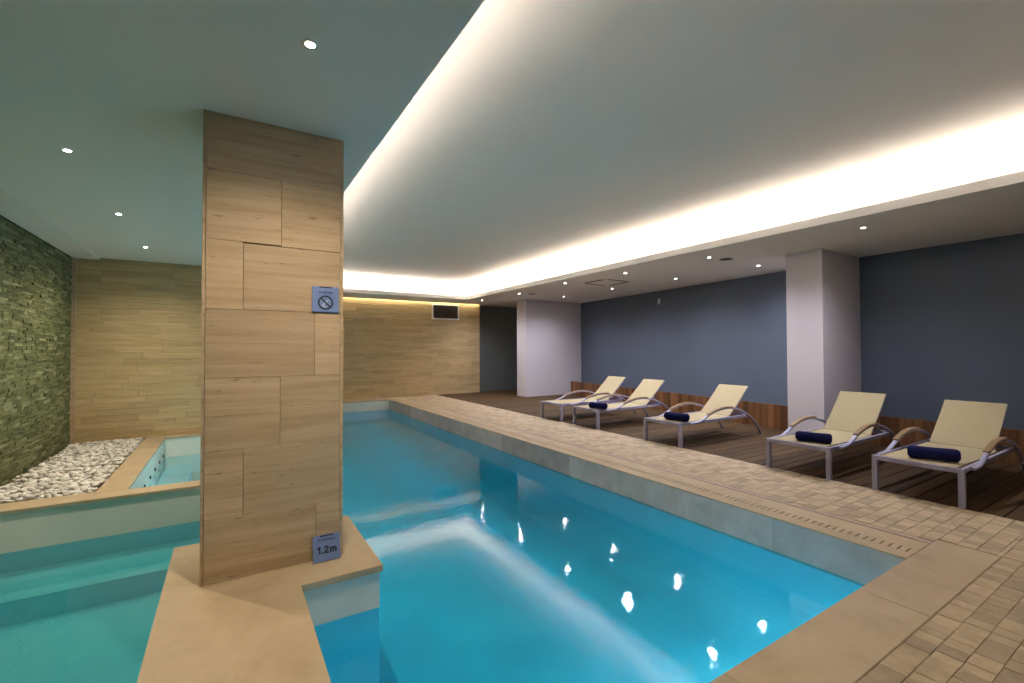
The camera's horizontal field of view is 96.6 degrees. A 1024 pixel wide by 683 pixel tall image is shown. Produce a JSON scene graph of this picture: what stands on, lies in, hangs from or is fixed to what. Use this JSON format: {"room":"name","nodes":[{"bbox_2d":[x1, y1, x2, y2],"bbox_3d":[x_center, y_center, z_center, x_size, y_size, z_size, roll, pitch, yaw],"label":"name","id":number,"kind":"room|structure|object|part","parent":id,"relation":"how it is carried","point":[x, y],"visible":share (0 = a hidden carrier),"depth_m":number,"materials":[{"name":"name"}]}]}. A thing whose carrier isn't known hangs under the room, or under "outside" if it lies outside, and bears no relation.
{"room":"indoor swimming pool","nodes":[
{"label":"indoor swimming pool","id":0,"kind":"room"},
{"bbox_2d":[0,215,71,485],"bbox_3d":[-3.357,0.331,1.204,0.374,4.800,13.600,0,-1,-32],"label":"wall","id":1,"kind":"structure","parent":0,"point":[35,275],"depth_m":5.55,"materials":[{"name":"stone"}]},
{"bbox_2d":[0,437,144,503],"bbox_3d":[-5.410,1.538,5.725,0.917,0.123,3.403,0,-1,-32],"label":"pebble bed","id":2,"kind":"object","parent":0,"point":[95,453],"visible":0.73,"depth_m":6.07,"materials":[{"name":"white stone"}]},
{"bbox_2d":[27,495,35,499],"bbox_3d":[-4.536,1.471,4.306,0.059,0.039,0.049,0,-1,-6],"label":"pebble","id":3,"kind":"object","parent":2,"relation":"on","point":[30,497],"visible":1,"depth_m":4.29,"materials":[{"name":"white stone"}]},
{"bbox_2d":[44,485,53,489],"bbox_3d":[-4.722,1.492,4.652,0.077,0.050,0.064,0,-1,11],"label":"pebble","id":4,"kind":"object","parent":2,"relation":"on","point":[48,486],"visible":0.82,"depth_m":4.63,"materials":[{"name":"white stone"}]},
{"bbox_2d":[65,484,76,489],"bbox_3d":[-4.509,1.489,4.665,0.082,0.049,0.077,0,-1,7],"label":"pebble","id":5,"kind":"object","parent":2,"relation":"on","point":[73,485],"visible":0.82,"depth_m":4.65,"materials":[{"name":"white stone"}]},
{"bbox_2d":[80,481,89,485],"bbox_3d":[-4.456,1.495,4.776,0.077,0.054,0.076,0,-1,-6],"label":"pebble","id":6,"kind":"object","parent":2,"relation":"on","point":[86,482],"visible":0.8,"depth_m":4.76,"materials":[{"name":"white stone"}]},
{"bbox_2d":[0,592,161,682],"bbox_3d":[-2.666,2.190,2.417,2.150,0.001,4.590,0,-1,-32],"label":"floor","id":7,"kind":"structure","parent":0,"point":[107,643],"depth_m":3.30,"materials":[{"name":"teal liquid"}]},
{"bbox_2d":[0,432,200,514],"bbox_3d":[-4.582,1.532,6.076,2.750,0.030,3.695,0,-1,-32],"label":"coping","id":8,"kind":"object","parent":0,"point":[118,485],"visible":0.71,"depth_m":4.65,"materials":[{"name":"stone"}]},
{"bbox_2d":[67,255,201,443],"bbox_3d":[-5.777,-0.052,7.686,2.900,3.800,0.250,0,-1,-32],"label":"wall","id":9,"kind":"structure","parent":0,"point":[138,374],"depth_m":7.36,"materials":[{"name":"wood"}]},
{"bbox_2d":[69,257,76,443],"bbox_3d":[-6.692,0.144,6.952,0.057,2.850,0.027,0,-1,-32],"label":"trim","id":10,"kind":"structure","parent":9,"relation":"attached to","point":[74,260],"depth_m":6.94,"materials":[{"name":"stone"}]},
{"bbox_2d":[154,464,191,485],"bbox_3d":[-4.206,2.354,6.262,1.225,0.730,3.230,0,-1,-32],"label":"floor","id":11,"kind":"structure","parent":0,"point":[179,473],"depth_m":6.87,"materials":[{"name":"tile"}]},
{"bbox_2d":[137,515,382,682],"bbox_3d":[-1.605,2.057,3.073,1.182,1.200,4.580,0,-1,-32],"label":"ledge","id":12,"kind":"object","parent":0,"point":[308,622],"visible":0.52,"depth_m":2.53,"materials":[{"name":"stone"}]},
{"bbox_2d":[199,109,343,586],"bbox_3d":[-1.640,0.033,3.143,0.809,2.850,0.500,0,-1,-32],"label":"stone pillar","id":13,"kind":"structure","parent":12,"relation":"on","point":[271,447],"depth_m":2.90,"materials":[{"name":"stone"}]},
{"bbox_2d":[312,286,338,312],"bbox_3d":[-1.260,-0.284,3.081,0.168,0.172,0.014,0,-1,-32],"label":"no smoking sign","id":14,"kind":"object","parent":13,"relation":"attached to","point":[324,299],"visible":1,"depth_m":3.08,"materials":[{"name":"blue plastic"}]},
{"bbox_2d":[312,532,340,563],"bbox_3d":[-1.236,1.373,3.039,0.170,0.163,0.046,0,-1,-32],"label":"sign","id":15,"kind":"object","parent":13,"relation":"attached to","point":[326,547],"visible":1,"depth_m":3.03,"materials":[{"name":"plastic"}]},
{"bbox_2d":[343,297,479,399],"bbox_3d":[-3.935,0.036,13.304,6.560,3.800,0.350,0,-1,-32],"label":"wall","id":16,"kind":"structure","parent":0,"point":[392,348],"depth_m":13.59,"materials":[{"name":"wood"}]},
{"bbox_2d":[432,303,458,319],"bbox_3d":[-2.074,-0.924,14.259,0.920,0.490,0.021,0,-1,-32],"label":"air vent","id":17,"kind":"object","parent":16,"relation":"in","point":[439,311],"visible":1,"depth_m":14.26,"materials":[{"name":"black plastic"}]},
{"bbox_2d":[0,401,862,659],"bbox_3d":[-2.895,2.126,6.339,5.900,1.180,11.510,0,-1,-32],"label":"wall","id":18,"kind":"structure","parent":0,"point":[744,597],"depth_m":4.35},
{"bbox_2d":[343,397,1000,682],"bbox_3d":[-2.713,1.670,6.576,6.450,0.300,12.314,0,-1,-32],"label":"pool coping","id":19,"kind":"object","parent":18,"relation":"on","point":[847,640],"visible":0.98,"depth_m":2.67,"materials":[{"name":"stone"}]},
{"bbox_2d":[389,400,903,585],"bbox_3d":[-0.395,1.687,7.909,0.022,0.284,11.475,0,-1,-32],"label":"band","id":20,"kind":"object","parent":19,"relation":"attached to","point":[859,565],"visible":1,"depth_m":4.31,"materials":[{"name":"tile"}]},
{"bbox_2d":[479,306,516,390],"bbox_3d":[0.139,0.069,16.012,3.260,3.800,0.150,0,-1,-32],"label":"wall","id":21,"kind":"structure","parent":0,"point":[498,325],"depth_m":15.54,"materials":[{"name":"grey paint"}]},
{"bbox_2d":[0,0,1023,307],"bbox_3d":[0.842,-1.710,6.149,12.700,0.780,18.100,0,-1,-32],"label":"ceiling","id":22,"kind":"structure","parent":0,"point":[495,151],"depth_m":3.66,"materials":[{"name":"paint"}]},
{"bbox_2d":[60,148,74,152],"bbox_3d":[-3.219,-1.381,3.301,0.080,0.006,0.080,0,-1,-32],"label":"recessed light","id":23,"kind":"object","parent":22,"relation":"in","point":[61,149],"visible":1,"depth_m":3.29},
{"bbox_2d":[301,38,318,49],"bbox_3d":[-0.958,-1.408,2.163,0.080,0.006,0.080,0,-1,-32],"label":"recessed light","id":24,"kind":"object","parent":22,"relation":"in","point":[309,44],"visible":1,"depth_m":2.16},
{"bbox_2d":[579,278,634,285],"bbox_3d":[2.045,-1.282,9.892,0.840,0.016,0.840,0,-1,-32],"label":"air conditioner","id":25,"kind":"object","parent":22,"relation":"attached to","point":[604,281],"visible":1,"depth_m":9.86,"materials":[{"name":"paint"}]},
{"bbox_2d":[596,281,617,284],"bbox_3d":[2.045,-1.277,9.892,0.400,0.005,0.400,0,-1,-32],"label":"grille","id":26,"kind":"object","parent":25,"relation":"attached to","point":[600,282],"depth_m":9.86,"materials":[{"name":"metal"}]},
{"bbox_2d":[719,258,732,260],"bbox_3d":[3.475,-1.333,7.402,0.200,0.008,0.200,0,-1,-32],"label":"ceiling speaker","id":27,"kind":"object","parent":22,"relation":"attached to","point":[722,259],"visible":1,"depth_m":7.40,"materials":[{"name":"grey"}]},
{"bbox_2d":[343,423,743,682],"bbox_3d":[-2.104,2.357,6.826,4.060,0.430,11.510,0,-1,-32],"label":"floor","id":28,"kind":"structure","parent":0,"point":[472,590],"depth_m":4.33,"materials":[{"name":"blue liquid"}]},
{"bbox_2d":[517,300,580,396],"bbox_3d":[1.223,0.209,14.152,2.220,2.850,0.490,0,-1,-32],"label":"column","id":29,"kind":"structure","parent":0,"point":[548,332],"depth_m":13.76,"materials":[{"name":"paint"}]},
{"bbox_2d":[581,271,787,405],"bbox_3d":[3.920,0.075,11.197,0.200,3.600,7.737,0,-1,-26],"label":"wall","id":30,"kind":"structure","parent":0,"point":[699,338],"depth_m":10.41,"materials":[{"name":"blue paint"}]},
{"bbox_2d":[406,395,1023,682],"bbox_3d":[-0.984,1.633,4.775,7.490,0.302,17.200,0,-1,-32],"label":"floor","id":31,"kind":"structure","parent":0,"point":[978,637],"depth_m":3.55,"materials":[{"name":"stone"}]},
{"bbox_2d":[439,389,1023,521],"bbox_3d":[4.012,1.673,8.056,4.460,0.299,17.500,0,-1,-32],"label":"wooden deck","id":32,"kind":"object","parent":31,"relation":"on","point":[996,488],"visible":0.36,"depth_m":5.95,"materials":[{"name":"brown wood"}]},
{"bbox_2d":[541,376,636,421],"bbox_3d":[1.632,1.164,9.589,2.040,0.800,0.742,0,-1,-32],"label":"sun lounger","id":33,"kind":"object","parent":32,"relation":"on","point":[611,384],"visible":0.88,"depth_m":9.62,"materials":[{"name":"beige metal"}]},
{"bbox_3d":[0.619,1.405,9.326,0.043,0.299,0.043,0,-1,-32],"label":"leg","id":34,"kind":"part","parent":33,"relation":"part of","materials":[{"name":"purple metal"}]},
{"bbox_3d":[0.951,1.395,8.791,0.043,0.299,0.043,0,-1,-32],"label":"leg","id":35,"kind":"part","parent":33,"relation":"part of","materials":[{"name":"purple metal"}]},
{"bbox_3d":[1.318,1.221,9.393,1.240,0.016,0.556,0,-1,-32],"label":"seat","id":36,"kind":"part","parent":33,"relation":"part of","materials":[{"name":"beige fabric"}]},
{"bbox_3d":[1.480,1.237,9.493,1.680,0.040,0.670,0,-1,-32],"label":"frame","id":37,"kind":"part","parent":33,"relation":"part of","materials":[{"name":"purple metal"}]},
{"bbox_3d":[1.536,1.320,9.932,1.840,0.501,0.038,0,-1,-32],"label":"arm","id":38,"kind":"part","parent":33,"relation":"part of","materials":[{"name":"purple metal"}]},
{"bbox_3d":[1.900,1.309,9.347,1.840,0.501,0.038,0,-1,-32],"label":"arm","id":39,"kind":"part","parent":33,"relation":"part of","materials":[{"name":"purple metal"}]},
{"bbox_3d":[2.081,0.996,9.871,0.540,0.447,0.516,-1,-1,-32],"label":"backrest","id":40,"kind":"part","parent":33,"relation":"part of","materials":[{"name":"beige fabric"}]},
{"bbox_2d":[573,379,670,429],"bbox_3d":[2.171,1.153,8.722,2.040,0.791,0.742,0,-1,-32],"label":"sun lounger","id":41,"kind":"object","parent":32,"relation":"on","point":[642,396],"visible":0.94,"depth_m":8.76,"materials":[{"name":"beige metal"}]},
{"bbox_3d":[1.159,1.389,8.455,0.043,0.299,0.043,0,-1,-32],"label":"leg","id":42,"kind":"part","parent":41,"relation":"part of","materials":[{"name":"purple metal"}]},
{"bbox_3d":[1.493,1.379,7.921,0.043,0.299,0.043,0,-1,-32],"label":"leg","id":43,"kind":"part","parent":41,"relation":"part of","materials":[{"name":"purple metal"}]},
{"bbox_2d":[589,402,607,408],"bbox_3d":[1.523,1.133,8.062,0.343,0.111,0.128,-1,-1,44],"label":"rolled towel","id":44,"kind":"object","parent":41,"relation":"on","point":[591,404],"visible":1,"depth_m":8.00,"materials":[{"name":"blue fabric"}]},
{"bbox_3d":[1.858,1.204,8.525,1.240,0.016,0.556,0,-1,-32],"label":"seat","id":45,"kind":"part","parent":41,"relation":"part of","materials":[{"name":"beige fabric"}]},
{"bbox_3d":[2.019,1.220,8.625,1.680,0.040,0.670,0,-1,-32],"label":"frame","id":46,"kind":"part","parent":41,"relation":"part of","materials":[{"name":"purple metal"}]},
{"bbox_3d":[2.073,1.304,9.065,1.840,0.501,0.038,0,-1,-32],"label":"arm","id":47,"kind":"part","parent":41,"relation":"part of","materials":[{"name":"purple metal"}]},
{"bbox_3d":[2.440,1.292,8.481,1.840,0.501,0.038,0,-1,-32],"label":"arm","id":48,"kind":"part","parent":41,"relation":"part of","materials":[{"name":"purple metal"}]},
{"bbox_3d":[2.622,0.984,9.008,0.540,0.447,0.516,0,-1,-32],"label":"backrest","id":49,"kind":"part","parent":41,"relation":"part of","materials":[{"name":"beige fabric"}]},
{"bbox_2d":[571,381,787,430],"bbox_3d":[3.322,1.357,10.663,0.075,0.423,7.097,0,-1,-25],"label":"wall panel","id":50,"kind":"object","parent":32,"relation":"on","point":[773,416],"visible":0.47,"depth_m":9.36,"materials":[{"name":"brown wood"}]},
{"bbox_2d":[644,384,761,447],"bbox_3d":[3.067,1.125,7.280,2.040,0.791,0.742,0,-1,-32],"label":"sun lounger","id":51,"kind":"object","parent":32,"relation":"on","point":[725,399],"visible":0.98,"depth_m":7.36,"materials":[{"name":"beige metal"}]},
{"bbox_3d":[2.055,1.362,7.011,0.043,0.299,0.043,0,-1,-32],"label":"leg","id":52,"kind":"part","parent":51,"relation":"part of","materials":[{"name":"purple metal"}]},
{"bbox_2d":[664,412,689,421],"bbox_3d":[2.422,1.104,6.702,0.134,0.117,0.361,1,-1,-42],"label":"rolled towel","id":53,"kind":"object","parent":51,"relation":"on","point":[667,415],"visible":1,"depth_m":6.65,"materials":[{"name":"blue fabric"}]},
{"bbox_3d":[2.391,1.352,6.478,0.043,0.299,0.043,0,-1,-32],"label":"leg","id":54,"kind":"part","parent":51,"relation":"part of","materials":[{"name":"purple metal"}]},
{"bbox_3d":[2.969,1.276,7.623,1.840,0.501,0.038,0,-1,-32],"label":"arm","id":55,"kind":"part","parent":51,"relation":"part of","materials":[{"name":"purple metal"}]},
{"bbox_3d":[2.755,1.177,7.082,1.240,0.016,0.556,0,-1,-32],"label":"seat","id":56,"kind":"part","parent":51,"relation":"part of","materials":[{"name":"beige fabric"}]},
{"bbox_3d":[2.915,1.193,7.183,1.680,0.040,0.670,0,-1,-32],"label":"frame","id":57,"kind":"part","parent":51,"relation":"part of","materials":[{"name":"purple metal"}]},
{"bbox_3d":[3.518,0.957,7.567,0.539,0.447,0.516,0,-1,-32],"label":"backrest","id":58,"kind":"part","parent":51,"relation":"part of","materials":[{"name":"beige fabric"}]},
{"bbox_3d":[3.336,1.265,7.039,1.840,0.501,0.038,0,-1,-32],"label":"arm","id":59,"kind":"part","parent":51,"relation":"part of","materials":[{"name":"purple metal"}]},
{"bbox_2d":[786,249,861,433],"bbox_3d":[4.998,0.080,7.212,1.455,2.850,0.505,0,-1,-32],"label":"column","id":60,"kind":"structure","parent":32,"relation":"on","point":[823,285],"depth_m":6.85,"materials":[{"name":"paint"}]},
{"bbox_2d":[766,391,900,479],"bbox_3d":[4.042,1.084,5.675,2.040,0.814,0.742,0,-1,-33],"label":"sun lounger","id":61,"kind":"object","parent":32,"relation":"on","point":[853,417],"visible":0.94,"depth_m":5.79,"materials":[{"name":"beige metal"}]},
{"bbox_3d":[3.034,1.331,5.388,0.043,0.299,0.043,0,-1,-33],"label":"leg","id":62,"kind":"part","parent":61,"relation":"part of","materials":[{"name":"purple metal"}]},
{"bbox_3d":[3.938,1.246,6.015,1.840,0.501,0.038,0,-1,-33],"label":"arm","id":63,"kind":"part","parent":61,"relation":"part of","materials":[{"name":"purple metal"}]},
{"bbox_2d":[795,431,831,443],"bbox_3d":[3.395,1.078,5.135,0.343,0.111,0.128,-1,-1,39],"label":"rolled towel","id":64,"kind":"object","parent":61,"relation":"on","point":[799,435],"visible":1,"depth_m":5.09,"materials":[{"name":"blue fabric"}]},
{"bbox_3d":[3.732,1.147,5.471,1.240,0.016,0.556,0,-1,-33],"label":"seat","id":65,"kind":"part","parent":61,"relation":"part of","materials":[{"name":"beige fabric"}]},
{"bbox_3d":[3.892,1.163,5.575,1.680,0.040,0.670,0,-1,-33],"label":"frame","id":66,"kind":"part","parent":61,"relation":"part of","materials":[{"name":"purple metal"}]},
{"bbox_3d":[3.379,1.321,4.861,0.043,0.299,0.043,0,-1,-33],"label":"leg","id":67,"kind":"part","parent":61,"relation":"part of","materials":[{"name":"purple metal"}]},
{"bbox_3d":[4.479,0.915,5.963,0.540,0.447,0.516,-3,0,-33],"label":"backrest","id":68,"kind":"part","parent":61,"relation":"part of","materials":[{"name":"beige fabric"}]},
{"bbox_3d":[4.315,1.235,5.438,1.840,0.501,0.038,0,-1,-33],"label":"arm","id":69,"kind":"part","parent":61,"relation":"part of","materials":[{"name":"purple metal"}]},
{"bbox_2d":[864,416,1023,465],"bbox_3d":[6.767,1.238,4.289,0.073,0.423,6.178,0,-1,-32],"label":"wall panel","id":70,"kind":"object","parent":32,"relation":"on","point":[895,424],"visible":0.27,"depth_m":6.22,"materials":[{"name":"brown wood"}]},
{"bbox_2d":[872,400,1023,508],"bbox_3d":[4.617,1.078,4.787,2.040,0.791,0.742,0,-1,-32],"label":"sun lounger","id":71,"kind":"object","parent":32,"relation":"on","point":[971,428],"visible":0.98,"depth_m":4.89,"materials":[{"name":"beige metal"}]},
{"bbox_3d":[3.604,1.315,4.524,0.043,0.299,0.043,0,-1,-32],"label":"leg","id":72,"kind":"part","parent":71,"relation":"part of","materials":[{"name":"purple metal"}]},
{"bbox_3d":[4.521,1.229,5.130,1.840,0.501,0.038,0,-1,-32],"label":"arm","id":73,"kind":"part","parent":71,"relation":"part of","materials":[{"name":"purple metal"}]},
{"bbox_2d":[907,445,960,461],"bbox_3d":[3.979,1.058,4.309,0.368,0.119,0.137,-1,-1,38],"label":"rolled towel","id":74,"kind":"object","parent":71,"relation":"on","point":[943,454],"visible":1,"depth_m":4.27,"materials":[{"name":"blue fabric"}]},
{"bbox_3d":[4.303,1.130,4.591,1.240,0.016,0.556,0,-1,-32],"label":"seat","id":75,"kind":"part","parent":71,"relation":"part of","materials":[{"name":"beige fabric"}]},
{"bbox_3d":[4.465,1.146,4.691,1.680,0.040,0.670,0,-1,-32],"label":"frame","id":76,"kind":"part","parent":71,"relation":"part of","materials":[{"name":"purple metal"}]},
{"bbox_3d":[3.936,1.305,3.989,0.043,0.299,0.043,0,-1,-32],"label":"leg","id":77,"kind":"part","parent":71,"relation":"part of","materials":[{"name":"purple metal"}]},
{"bbox_3d":[5.069,0.910,5.071,0.539,0.447,0.516,0,-1,-32],"label":"backrest","id":78,"kind":"part","parent":71,"relation":"part of","materials":[{"name":"beige fabric"}]},
{"bbox_3d":[4.885,1.218,4.544,1.840,0.501,0.038,0,-1,-32],"label":"arm","id":79,"kind":"part","parent":71,"relation":"part of","materials":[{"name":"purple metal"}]},
{"bbox_2d":[859,233,1023,429],"bbox_3d":[7.492,-0.052,4.334,0.200,3.600,7.450,0,-1,-32],"label":"wall","id":80,"kind":"structure","parent":0,"point":[940,323],"depth_m":6.42,"materials":[{"name":"blue paint"}]}
]}

